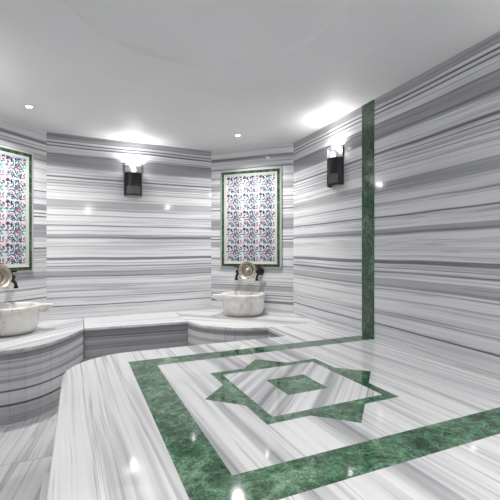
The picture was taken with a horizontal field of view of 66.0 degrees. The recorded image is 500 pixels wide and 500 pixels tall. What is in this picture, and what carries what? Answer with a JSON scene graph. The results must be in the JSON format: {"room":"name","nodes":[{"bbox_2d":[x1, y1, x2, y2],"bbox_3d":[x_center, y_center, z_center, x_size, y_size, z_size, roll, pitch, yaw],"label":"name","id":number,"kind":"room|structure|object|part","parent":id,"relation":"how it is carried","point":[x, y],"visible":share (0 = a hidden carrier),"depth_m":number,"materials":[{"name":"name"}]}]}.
{"room":"spa","nodes":[
{"label":"spa","id":0,"kind":"room"},
{"bbox_2d":[0,118,46,321],"bbox_3d":[-2.616,0.029,3.850,0.120,2.742,1.297,0,0,24],"label":"wall","id":1,"kind":"structure","parent":0,"point":[32,286],"depth_m":4.26,"materials":[{"name":"stone"}]},
{"bbox_2d":[11,270,17,288],"bbox_3d":[-2.427,0.297,3.919,0.169,0.187,0.111,0,0,24],"label":"faucet","id":2,"kind":"object","parent":1,"relation":"attached to","point":[13,280],"visible":0.52,"depth_m":3.90,"materials":[{"name":"brown metal"}]},
{"bbox_3d":[-2.392,0.332,3.903,0.093,0.117,0.049,0,0,24],"label":"spout","id":3,"kind":"part","parent":2,"relation":"part of","materials":[{"name":"brown metal"}]},
{"bbox_2d":[0,145,32,272],"bbox_3d":[-2.546,-0.410,3.824,0.029,1.300,0.852,0,0,24],"label":"tile panel","id":4,"kind":"object","parent":1,"relation":"attached to","point":[16,165],"visible":1,"depth_m":4.04,"materials":[{"name":"multicoloured tile"}]},
{"bbox_3d":[-2.537,0.297,3.672,0.169,0.187,0.111,0,0,24],"label":"faucet","id":5,"kind":"object","parent":1,"relation":"attached to","visible":0},
{"bbox_2d":[0,264,11,288],"bbox_3d":[-2.463,0.258,3.774,0.073,0.238,0.240,0,0,24],"label":"bowl","id":6,"kind":"object","parent":5,"relation":"on","point":[5,272],"visible":1,"depth_m":3.83,"materials":[{"name":"silver metal"}]},
{"bbox_2d":[0,406,57,499],"bbox_3d":[-0.248,1.450,2.089,3.941,0.100,6.239,0,0,-24],"label":"floor","id":7,"kind":"structure","parent":0,"point":[26,447],"depth_m":2.64,"materials":[{"name":"stone"}]},
{"bbox_2d":[0,318,83,425],"bbox_3d":[-2.095,1.100,3.703,0.948,0.600,1.637,0,0,24],"label":"ledge","id":8,"kind":"object","parent":7,"relation":"on","point":[33,365],"visible":0.95,"depth_m":3.28,"materials":[{"name":"grey stone"}]},
{"bbox_2d":[0,302,52,336],"bbox_3d":[-2.340,0.668,3.730,0.637,0.263,0.552,0,0,19],"label":"basin","id":9,"kind":"object","parent":8,"relation":"on","point":[16,318],"visible":1,"depth_m":3.60,"materials":[{"name":"white stone"}]},
{"bbox_2d":[39,472,49,499],"bbox_3d":[-0.649,1.397,1.091,0.102,0.006,2.920,0,0,-24],"label":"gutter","id":10,"kind":"object","parent":7,"relation":"on","point":[44,488],"visible":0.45,"depth_m":2.27,"materials":[{"name":"stone"}]},
{"bbox_2d":[84,312,187,360],"bbox_3d":[-1.338,1.100,4.456,1.074,0.600,0.740,0,0,-24],"label":"bench","id":11,"kind":"object","parent":7,"relation":"on","point":[105,335],"visible":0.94,"depth_m":4.18,"materials":[{"name":"grey stone"}]},
{"bbox_2d":[174,309,318,345],"bbox_3d":[-0.104,1.100,4.649,1.348,0.600,1.431,0,0,-24],"label":"ledge","id":12,"kind":"object","parent":7,"relation":"on","point":[205,326],"visible":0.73,"depth_m":4.20,"materials":[{"name":"grey stone"}]},
{"bbox_2d":[212,291,264,316],"bbox_3d":[-0.106,0.668,4.801,0.595,0.263,0.552,0,0,20],"label":"basin","id":13,"kind":"object","parent":12,"relation":"on","point":[234,303],"visible":1,"depth_m":4.58,"materials":[{"name":"white stone"}]},
{"bbox_2d":[46,322,499,499],"bbox_3d":[0.390,1.099,2.012,2.540,0.601,3.798,0,0,-24],"label":"platform","id":14,"kind":"object","parent":7,"relation":"on","point":[310,411],"visible":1,"depth_m":1.78,"materials":[{"name":"white stone"}]},
{"bbox_2d":[47,132,210,361],"bbox_3d":[-1.443,0.029,4.867,2.081,2.742,0.120,0,0,-26],"label":"wall","id":15,"kind":"structure","parent":0,"point":[110,252],"depth_m":4.74,"materials":[{"name":"stone"}]},
{"bbox_2d":[124,162,141,195],"bbox_3d":[-1.433,-0.870,4.745,0.220,0.400,0.110,0,0,-26],"label":"wall sconce","id":16,"kind":"object","parent":15,"relation":"attached to","point":[132,170],"visible":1,"depth_m":4.70,"materials":[{"name":"grey metal"}]},
{"bbox_3d":[-1.434,-1.006,4.747,0.211,0.121,0.106,0,0,-26],"label":"lamp shade","id":17,"kind":"part","parent":16,"relation":"part of","materials":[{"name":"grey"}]},
{"bbox_3d":[-1.435,-0.739,4.748,0.204,0.098,0.102,0,0,-26],"label":"glass","id":18,"kind":"part","parent":16,"relation":"part of","materials":[{"name":"grey"}]},
{"bbox_2d":[0,0,499,150],"bbox_3d":[-0.248,-1.517,2.089,3.941,0.350,6.238,0,0,-24],"label":"ceiling","id":19,"kind":"structure","parent":0,"point":[188,74],"depth_m":2.76,"materials":[{"name":"paint"}]},
{"bbox_2d":[211,143,293,313],"bbox_3d":[0.032,0.029,5.102,1.252,2.742,0.120,0,0,20],"label":"wall","id":20,"kind":"structure","parent":0,"point":[277,285],"depth_m":4.99,"materials":[{"name":"stone"}]},
{"bbox_2d":[234,266,238,279],"bbox_3d":[-0.153,0.297,5.017,0.111,0.187,0.169,0,0,20],"label":"faucet","id":21,"kind":"object","parent":20,"relation":"attached to","point":[237,272],"visible":0.59,"depth_m":4.98,"materials":[{"name":"brown metal"}]},
{"bbox_2d":[220,166,281,268],"bbox_3d":[0.003,-0.410,5.034,0.852,1.300,0.028,0,0,20],"label":"tile panel","id":22,"kind":"object","parent":20,"relation":"attached to","point":[250,199],"visible":1,"depth_m":5.03,"materials":[{"name":"multicoloured tile"}]},
{"bbox_2d":[255,266,263,280],"bbox_3d":[0.110,0.297,4.919,0.111,0.187,0.169,0,0,20],"label":"faucet","id":23,"kind":"object","parent":20,"relation":"attached to","point":[259,271],"visible":1,"depth_m":4.90,"materials":[{"name":"brown metal"}]},
{"bbox_2d":[238,261,255,279],"bbox_3d":[-0.031,0.258,4.943,0.240,0.238,0.073,0,0,20],"label":"bowl","id":24,"kind":"object","parent":23,"relation":"on","point":[247,269],"visible":1,"depth_m":4.95,"materials":[{"name":"silver metal"}]},
{"bbox_2d":[294,31,499,380],"bbox_3d":[1.432,0.029,2.775,0.120,2.742,4.611,0,0,-22],"label":"wall","id":25,"kind":"structure","parent":0,"point":[437,132],"depth_m":2.96,"materials":[{"name":"stone"}]},
{"bbox_2d":[327,144,343,187],"bbox_3d":[0.849,-0.855,3.938,0.110,0.400,0.220,0,0,-22],"label":"wall sconce","id":26,"kind":"object","parent":25,"relation":"attached to","point":[335,153],"visible":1,"depth_m":3.86,"materials":[{"name":"grey metal"}]},
{"bbox_3d":[0.852,-0.724,3.939,0.102,0.098,0.204,0,0,-22],"label":"glass","id":27,"kind":"part","parent":26,"relation":"part of","materials":[{"name":"grey"}]},
{"bbox_3d":[0.851,-0.991,3.939,0.106,0.121,0.211,0,0,-22],"label":"lamp shade","id":28,"kind":"part","parent":26,"relation":"part of","materials":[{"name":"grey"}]},
{"bbox_2d":[362,100,373,339],"bbox_3d":[1.079,-0.271,3.512,0.014,2.142,0.169,0,0,-22],"label":"trim","id":29,"kind":"structure","parent":25,"relation":"attached to","point":[368,108],"depth_m":3.50,"materials":[{"name":"green stone"}]}
]}

